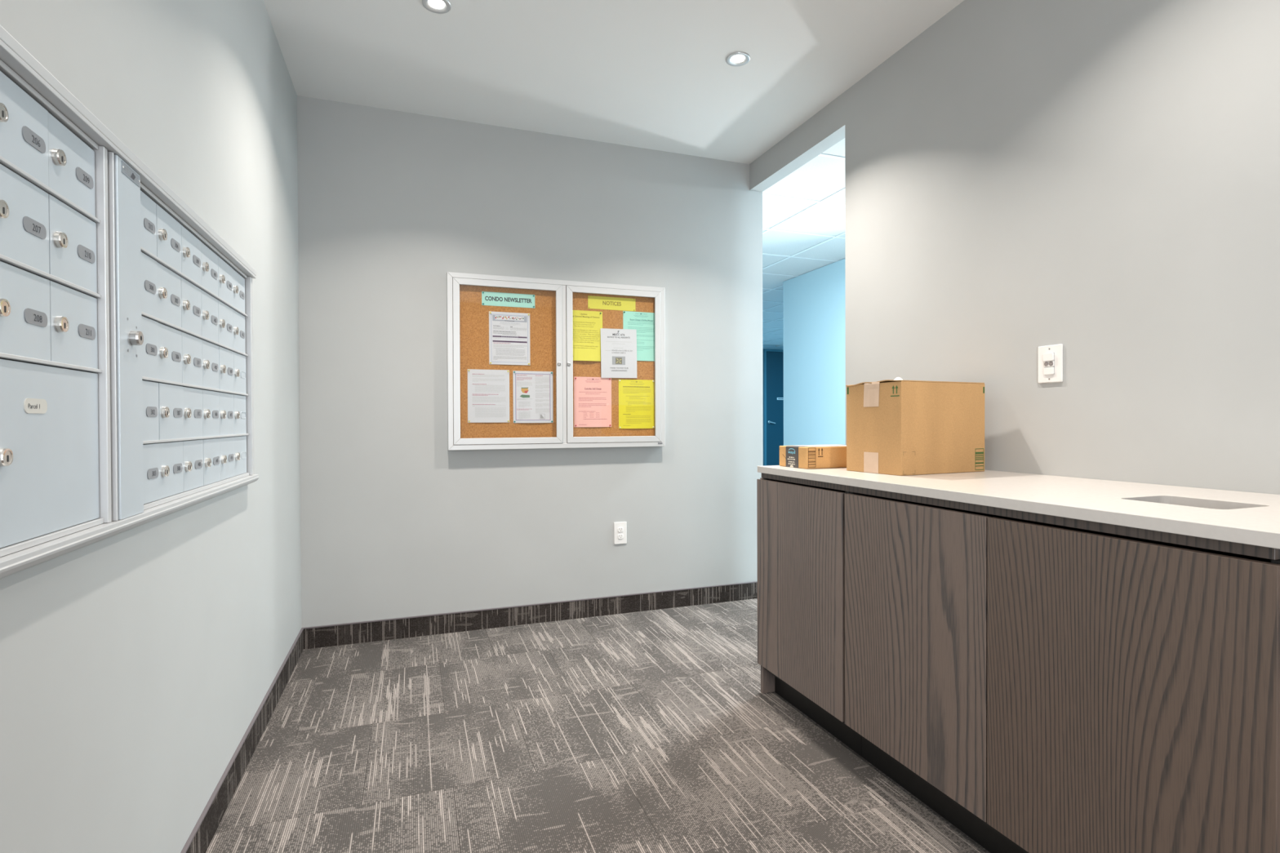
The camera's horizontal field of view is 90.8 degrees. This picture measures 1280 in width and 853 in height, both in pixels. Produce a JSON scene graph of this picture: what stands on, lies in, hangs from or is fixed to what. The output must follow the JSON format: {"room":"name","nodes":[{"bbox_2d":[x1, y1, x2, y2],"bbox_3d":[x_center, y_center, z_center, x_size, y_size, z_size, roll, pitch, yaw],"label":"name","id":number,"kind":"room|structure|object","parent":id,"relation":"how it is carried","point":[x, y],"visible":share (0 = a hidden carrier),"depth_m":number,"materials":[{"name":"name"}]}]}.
{"room":"apartment mail room","nodes":[
{"label":"apartment mail room","id":0,"kind":"room"},
{"bbox_2d":[0,0,301,852],"bbox_3d":[-0.798,-0.236,0.520,0.120,2.669,5.323,0,1,-20],"label":"wall","id":1,"kind":"structure","parent":0,"point":[135,663],"depth_m":1.43,"materials":[{"name":"paint"}]},
{"bbox_2d":[0,59,111,557],"bbox_3d":[-0.853,-0.154,0.856,0.042,0.642,0.481,0,1,-20],"label":"mailbox","id":2,"kind":"object","parent":1,"relation":"attached to","point":[55,436],"visible":1,"depth_m":0.93,"materials":[{"name":"metal"}]},
{"bbox_2d":[0,24,259,578],"bbox_3d":[-1.012,-0.160,1.346,0.034,0.698,1.572,0,1,-20],"label":"trim","id":3,"kind":"structure","parent":1,"relation":"attached to","point":[13,54],"depth_m":1.09,"materials":[{"name":"silver metal"}]},
{"bbox_2d":[107,151,248,520],"bbox_3d":[-1.097,-0.160,1.562,0.062,0.642,0.994,0,1,-20],"label":"mailbox","id":4,"kind":"object","parent":1,"relation":"attached to","point":[177,338],"visible":0.99,"depth_m":1.37,"materials":[{"name":"metal"}]},
{"bbox_2d":[180,628,303,852],"bbox_3d":[-0.730,1.046,0.549,0.010,0.104,5.312,0,1,-20],"label":"baseboard","id":5,"kind":"structure","parent":1,"relation":"attached to","point":[202,835],"depth_m":1.93,"materials":[{"name":"carpet"}]},
{"bbox_2d":[297,95,763,627],"bbox_3d":[-0.518,-0.340,3.513,2.675,2.819,0.120,0,1,-20],"label":"wall","id":6,"kind":"structure","parent":0,"point":[395,522],"depth_m":3.36,"materials":[{"name":"paint"}]},
{"bbox_2d":[301,581,757,649],"bbox_3d":[-0.434,1.018,3.484,2.555,0.104,0.010,0,1,-20],"label":"baseboard","id":7,"kind":"structure","parent":6,"relation":"attached to","point":[324,636],"depth_m":3.40,"materials":[{"name":"carpet"}]},
{"bbox_2d":[446,271,665,450],"bbox_3d":[-0.427,-0.338,3.450,1.198,0.912,0.059,0,1,-20],"label":"notice board","id":8,"kind":"object","parent":6,"relation":"attached to","point":[551,329],"depth_m":3.42,"materials":[{"name":"brown"}]},
{"bbox_2d":[467,368,509,422],"bbox_3d":[-0.795,-0.160,3.320,0.216,0.278,0.004,0,1,-20],"label":"sheet","id":9,"kind":"object","parent":8,"relation":"attached to","point":[488,390],"visible":1,"depth_m":3.32,"materials":[{"name":"white paper"}]},
{"bbox_2d":[472,373,506,415],"bbox_3d":[-0.793,-0.162,3.321,0.172,0.227,0.003,0,1,-20],"label":"print","id":10,"kind":"object","parent":9,"relation":"attached to","point":[489,390],"depth_m":3.32,"materials":[{"name":"grey paper"}]},
{"bbox_2d":[484,296,531,302],"bbox_3d":[-0.697,-0.674,3.353,0.246,0.023,0.001,0,1,-20],"label":"print","id":11,"kind":"object","parent":8,"relation":"attached to","point":[495,297],"depth_m":3.35},
{"bbox_2d":[488,311,530,365],"bbox_3d":[-0.692,-0.467,3.355,0.216,0.278,0.003,0,1,-20],"label":"sheet","id":12,"kind":"object","parent":8,"relation":"attached to","point":[508,332],"visible":1,"depth_m":3.35,"materials":[{"name":"white paper"}]},
{"bbox_2d":[512,370,553,422],"bbox_3d":[-0.574,-0.159,3.398,0.216,0.278,0.006,0,1,-20],"label":"sheet","id":13,"kind":"object","parent":8,"relation":"attached to","point":[533,400],"visible":1,"depth_m":3.40,"materials":[{"name":"white paper"}]},
{"bbox_2d":[565,309,602,361],"bbox_3d":[-0.308,-0.502,3.487,0.216,0.278,0.015,0,1,-20],"label":"notice sheet","id":14,"kind":"object","parent":8,"relation":"attached to","point":[587,325],"visible":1,"depth_m":3.49,"materials":[{"name":"yellow paper"}]},
{"bbox_2d":[572,313,599,356],"bbox_3d":[-0.310,-0.505,3.488,0.183,0.243,0.009,0,1,-20],"label":"print","id":15,"kind":"object","parent":14,"relation":"attached to","point":[585,326],"depth_m":3.49,"materials":[{"name":"yellow paper"}]},
{"bbox_2d":[573,376,611,426],"bbox_3d":[-0.261,-0.136,3.512,0.216,0.278,0.005,0,1,-20],"label":"notice sheet","id":16,"kind":"object","parent":8,"relation":"attached to","point":[592,395],"visible":1,"depth_m":3.51,"materials":[{"name":"pink paper"}]},
{"bbox_2d":[578,378,607,425],"bbox_3d":[-0.262,-0.138,3.512,0.162,0.257,0.004,0,1,-20],"label":"print","id":17,"kind":"object","parent":16,"relation":"attached to","point":[593,393],"depth_m":3.51,"materials":[{"name":"pink paper"}]},
{"bbox_2d":[602,301,621,306],"bbox_3d":[-0.157,-0.692,3.547,0.108,0.023,0.001,0,1,-20],"label":"print","id":18,"kind":"object","parent":8,"relation":"attached to","point":[602,301],"depth_m":3.55},
{"bbox_2d":[600,328,636,377],"bbox_3d":[-0.118,-0.411,3.555,0.216,0.278,0.003,0,1,-20],"label":"notice sheet","id":19,"kind":"object","parent":8,"relation":"attached to","point":[618,349],"visible":1,"depth_m":3.55,"materials":[{"name":"white paper"}]},
{"bbox_2d":[605,333,627,371],"bbox_3d":[-0.118,-0.416,3.554,0.162,0.214,0.001,0,1,-20],"label":"print","id":20,"kind":"object","parent":19,"relation":"attached to","point":[616,344],"depth_m":3.55,"materials":[{"name":"grey paper"}]},
{"bbox_2d":[618,379,654,428],"bbox_3d":[-0.018,-0.128,3.599,0.216,0.278,0.006,0,1,-20],"label":"notice sheet","id":21,"kind":"object","parent":8,"relation":"attached to","point":[636,397],"visible":1,"depth_m":3.60,"materials":[{"name":"yellow paper"}]},
{"bbox_2d":[622,311,654,360],"bbox_3d":[0.007,-0.515,3.606,0.216,0.278,0.003,0,1,-20],"label":"notice sheet","id":22,"kind":"object","parent":8,"relation":"attached to","point":[643,322],"visible":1,"depth_m":3.61,"materials":[{"name":"teal paper"}]},
{"bbox_2d":[627,313,654,349],"bbox_3d":[0.010,-0.541,3.607,0.166,0.213,0.002,0,1,-20],"label":"print","id":23,"kind":"object","parent":22,"relation":"attached to","point":[644,323],"depth_m":3.61,"materials":[{"name":"teal paper"}]},
{"bbox_2d":[613,521,626,544],"bbox_3d":[-0.112,0.607,3.598,0.075,0.124,0.010,0,1,-20],"label":"wall outlet","id":24,"kind":"object","parent":6,"relation":"attached to","point":[620,528],"visible":1,"depth_m":3.60,"materials":[{"name":"white plastic"}]},
{"bbox_2d":[617,533,623,539],"bbox_3d":[-0.111,0.627,3.595,0.034,0.028,0.004,0,1,-20],"label":"receptacle","id":25,"kind":"object","parent":24,"relation":"attached to","point":[620,536],"depth_m":3.59,"materials":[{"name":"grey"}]},
{"bbox_2d":[617,527,623,532],"bbox_3d":[-0.111,0.588,3.595,0.034,0.028,0.004,0,1,-20],"label":"receptacle","id":26,"kind":"object","parent":24,"relation":"attached to","point":[620,529],"depth_m":3.59,"materials":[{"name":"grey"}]},
{"bbox_2d":[205,598,990,852],"bbox_3d":[2.719,1.069,5.558,10.133,0.060,13.600,0,1,-20],"label":"floor","id":27,"kind":"structure","parent":0,"point":[655,731],"depth_m":2.08,"materials":[{"name":"grey carpet"}]},
{"bbox_2d":[756,472,862,755],"bbox_3d":[0.865,0.629,2.399,0.640,0.890,0.542,0,1,-20],"label":"base cabinet","id":28,"kind":"object","parent":27,"relation":"on","point":[801,522],"visible":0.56,"depth_m":2.25,"materials":[{"name":"brown wood"}]},
{"bbox_2d":[844,485,1279,852],"bbox_3d":[1.144,0.635,1.625,0.640,0.890,1.102,0,1,-20],"label":"base cabinet","id":29,"kind":"object","parent":27,"relation":"on","point":[1040,683],"visible":0.92,"depth_m":1.35,"materials":[{"name":"brown wood"}]},
{"bbox_2d":[757,465,1279,549],"bbox_3d":[1.056,0.175,1.866,0.655,0.026,1.644,0,1,-20],"label":"countertop","id":30,"kind":"structure","parent":29,"relation":"on","point":[1252,518],"depth_m":1.48,"materials":[{"name":"white stone"}]},
{"bbox_2d":[779,444,846,468],"bbox_3d":[0.727,0.116,2.493,0.306,0.082,0.188,0,1,-20],"label":"cardboard box","id":31,"kind":"object","parent":30,"relation":"on","point":[803,456],"visible":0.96,"depth_m":2.40,"materials":[{"name":"brown cardboard"}]},
{"bbox_2d":[787,448,795,467],"bbox_3d":[0.585,0.121,2.442,0.001,0.073,0.050,0,1,-22],"label":"print","id":32,"kind":"object","parent":31,"relation":"attached to","point":[791,451],"depth_m":2.44,"materials":[{"name":"teal"}]},
{"bbox_2d":[845,379,984,475],"bbox_3d":[0.977,0.000,2.247,0.403,0.316,0.250,0,1,-25],"label":"cardboard box","id":33,"kind":"object","parent":30,"relation":"on","point":[900,428],"visible":1,"depth_m":2.14,"materials":[{"name":"brown cardboard"}]},
{"bbox_2d":[262,0,964,164],"bbox_3d":[0.357,-1.639,0.925,2.585,0.120,5.323,0,1,-20],"label":"ceiling","id":34,"kind":"structure","parent":0,"point":[651,74],"depth_m":2.74,"materials":[{"name":"white paint"}]},
{"bbox_2d":[422,0,451,13],"bbox_3d":[-0.763,-1.585,2.370,0.104,0.006,0.104,0,1,-20],"label":"recessed light","id":35,"kind":"object","parent":34,"relation":"in","point":[434,6],"visible":1,"depth_m":2.38,"materials":[{"name":"white metal"}]},
{"bbox_2d":[725,51,750,66],"bbox_3d":[0.425,-1.593,2.738,0.104,0.006,0.104,0,1,-20],"label":"recessed light","id":36,"kind":"object","parent":34,"relation":"in","point":[736,60],"visible":1,"depth_m":2.73,"materials":[{"name":"white metal"}]},
{"bbox_2d":[762,344,783,390],"bbox_3d":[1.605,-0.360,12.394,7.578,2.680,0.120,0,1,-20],"label":"door frame","id":37,"kind":"structure","parent":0,"point":[764,346],"depth_m":12.67,"materials":[{"name":"teal paint"}]},
{"bbox_2d":[763,348,783,466],"bbox_3d":[2.962,-0.288,12.771,1.030,2.520,0.091,0,1,-20],"label":"door","id":38,"kind":"structure","parent":37,"relation":"in","point":[773,359],"depth_m":12.68,"materials":[{"name":"teal paint"}]},
{"bbox_2d":[762,137,844,346],"bbox_3d":[3.915,-1.601,6.100,7.480,0.100,13.271,0,1,-20],"label":"ceiling","id":39,"kind":"structure","parent":0,"point":[803,212],"depth_m":4.84,"materials":[{"name":"tile"}]},
{"bbox_2d":[782,258,845,445],"bbox_3d":[2.902,-0.230,3.137,0.120,2.580,7.740,0,1,-20],"label":"wall","id":40,"kind":"structure","parent":0,"point":[814,317],"depth_m":6.22,"materials":[{"name":"teal paint"}]},
{"bbox_2d":[749,0,1279,494],"bbox_3d":[1.620,-0.329,1.390,0.090,2.819,5.323,0,1,-20],"label":"wall","id":41,"kind":"structure","parent":0,"point":[1100,180],"depth_m":1.96,"materials":[{"name":"paint"}]},
{"bbox_2d":[1038,343,1062,383],"bbox_3d":[1.328,-0.203,2.048,0.016,0.122,0.082,0,1,-20],"label":"sensor","id":42,"kind":"object","parent":41,"relation":"attached to","point":[1050,357],"visible":1,"depth_m":2.04,"materials":[{"name":"white plastic"}]},
{"bbox_2d":[1043,352,1054,374],"bbox_3d":[1.327,-0.203,2.048,0.008,0.070,0.035,0,1,-20],"label":"switch","id":43,"kind":"object","parent":42,"relation":"attached to","point":[1048,357],"depth_m":2.04,"materials":[{"name":"grey plastic"}]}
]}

